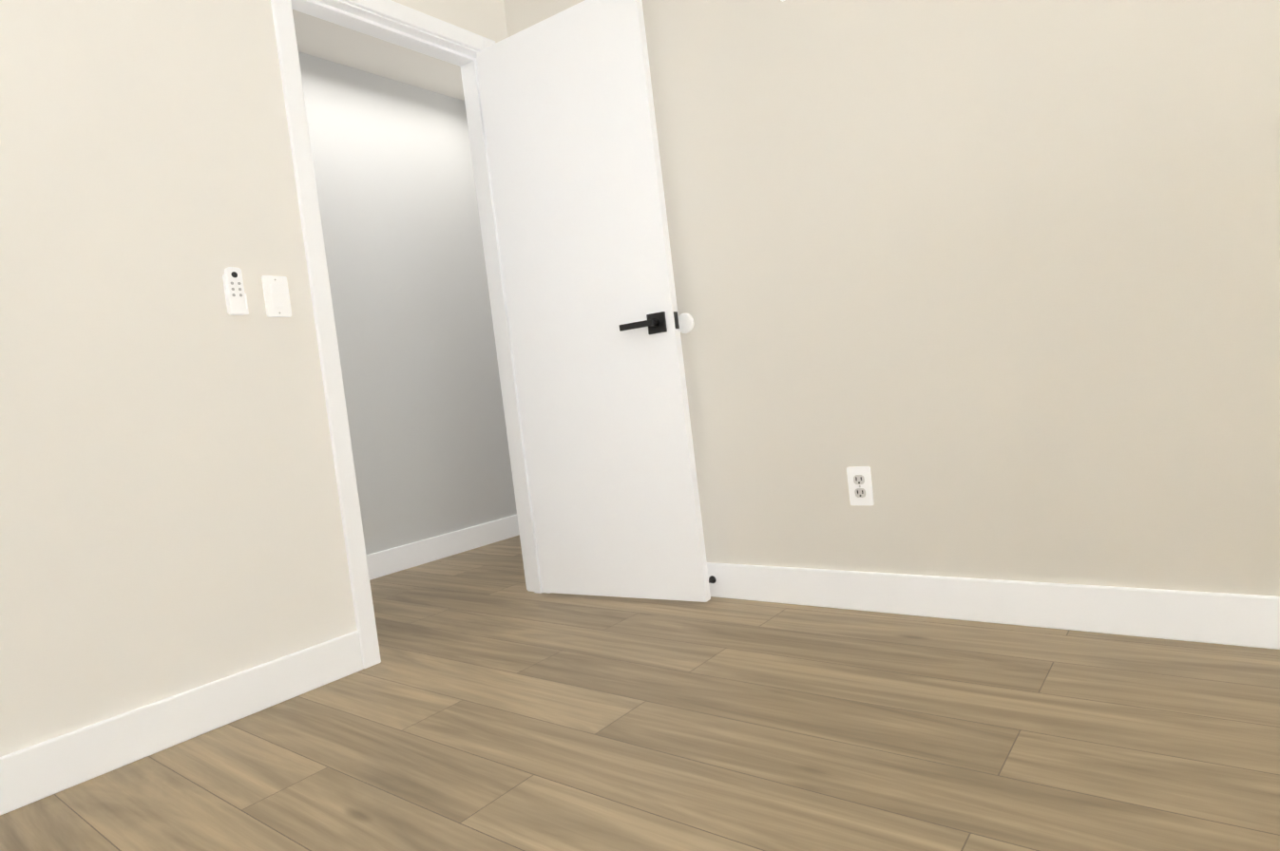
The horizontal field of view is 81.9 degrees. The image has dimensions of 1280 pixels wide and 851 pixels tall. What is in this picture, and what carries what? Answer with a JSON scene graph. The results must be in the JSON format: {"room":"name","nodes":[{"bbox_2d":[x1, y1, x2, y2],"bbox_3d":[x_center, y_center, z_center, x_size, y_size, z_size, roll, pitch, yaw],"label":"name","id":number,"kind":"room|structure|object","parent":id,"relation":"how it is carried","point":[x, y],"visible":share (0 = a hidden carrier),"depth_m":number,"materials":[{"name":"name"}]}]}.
{"room":"empty bedroom","nodes":[
{"label":"empty bedroom","id":0,"kind":"room"},
{"bbox_2d":[0,0,508,757],"bbox_3d":[-1.413,-0.418,1.700,0.115,2.460,3.377,-5,3,38],"label":"wall","id":1,"kind":"structure","parent":0,"point":[169,515],"depth_m":1.83,"materials":[{"name":"beige paint"}]},
{"bbox_2d":[0,630,363,816],"bbox_3d":[-1.513,0.789,1.342,0.014,0.118,2.206,-5,3,38],"label":"baseboard","id":2,"kind":"structure","parent":1,"relation":"attached to","point":[28,775],"depth_m":1.79,"materials":[{"name":"white wood"}]},
{"bbox_2d":[222,267,248,315],"bbox_3d":[-1.092,-0.362,1.988,0.020,0.125,0.046,-5,3,38],"label":"remote control","id":3,"kind":"object","parent":1,"relation":"attached to","point":[236,298],"visible":0.98,"depth_m":1.98,"materials":[{"name":"white plastic"}]},
{"bbox_2d":[261,275,291,317],"bbox_3d":[-1.025,-0.365,2.082,0.010,0.115,0.070,-5,3,38],"label":"switch plate","id":4,"kind":"object","parent":1,"relation":"attached to","point":[277,296],"visible":1,"depth_m":2.08,"materials":[{"name":"white plastic"}]},
{"bbox_2d":[270,0,550,668],"bbox_3d":[-0.743,-0.356,2.539,0.151,2.107,0.856,-5,3,38],"label":"door frame","id":5,"kind":"structure","parent":1,"relation":"attached to","point":[318,278],"depth_m":2.36,"materials":[{"name":"white wood"}]},
{"bbox_2d":[476,0,710,602],"bbox_3d":[-0.187,-0.397,2.589,0.706,2.025,0.143,-5,3,32],"label":"door","id":6,"kind":"structure","parent":5,"relation":"attached to","point":[567,101],"depth_m":2.55,"materials":[{"name":"white wood"}]},
{"bbox_2d":[292,9,464,100],"bbox_3d":[-0.104,-1.821,0.953,5.530,0.080,4.112,-5,3,38],"label":"ceiling","id":7,"kind":"structure","parent":0,"point":[326,40],"depth_m":3.50,"materials":[{"name":"paint"}]},
{"bbox_2d":[298,51,516,554],"bbox_3d":[-2.070,-0.384,2.689,0.115,2.460,4.112,-5,3,38],"label":"wall","id":8,"kind":"structure","parent":0,"point":[400,222],"depth_m":3.74,"materials":[{"name":"paint"}]},
{"bbox_2d":[366,515,519,580],"bbox_3d":[-1.663,0.736,2.980,0.014,0.118,3.167,-5,3,38],"label":"baseboard","id":9,"kind":"structure","parent":8,"relation":"attached to","point":[389,562],"depth_m":3.78,"materials":[{"name":"white wood"}]},
{"bbox_2d":[0,534,1279,850],"bbox_3d":[0.194,0.699,1.063,5.530,0.080,4.112,-5,3,38],"label":"floor","id":10,"kind":"structure","parent":0,"point":[488,702],"depth_m":1.51,"materials":[{"name":"wood"}]},
{"bbox_2d":[503,0,1279,596],"bbox_3d":[1.306,-0.736,1.610,4.285,2.460,0.115,-5,3,38],"label":"wall","id":11,"kind":"structure","parent":0,"point":[984,289],"depth_m":1.92,"materials":[{"name":"beige paint"}]},
{"bbox_2d":[678,313,693,333],"bbox_3d":[0.151,-0.345,2.487,0.068,0.068,0.012,-5,3,38],"label":"bumper cover","id":12,"kind":"object","parent":11,"relation":"attached to","point":[686,322],"visible":0.77,"depth_m":2.48,"materials":[{"name":"white plastic"}]},
{"bbox_2d":[846,466,874,505],"bbox_3d":[0.648,0.179,2.172,0.070,0.115,0.008,-5,3,38],"label":"electrical outlet","id":13,"kind":"object","parent":11,"relation":"attached to","point":[860,486],"visible":1,"depth_m":2.17,"materials":[{"name":"white plastic"}]},
{"bbox_2d":[706,562,1279,649],"bbox_3d":[0.742,0.488,2.136,2.563,0.118,0.014,-5,3,38],"label":"baseboard","id":14,"kind":"structure","parent":11,"relation":"attached to","point":[1241,620],"depth_m":1.92,"materials":[{"name":"white wood"}]},
{"bbox_2d":[708,575,716,583],"bbox_3d":[0.227,0.530,2.490,0.026,0.026,0.074,-5,3,38],"label":"doorstop","id":15,"kind":"object","parent":14,"relation":"attached to","point":[712,580],"visible":0.52,"depth_m":2.51,"materials":[{"name":"black rubber"}]}
]}

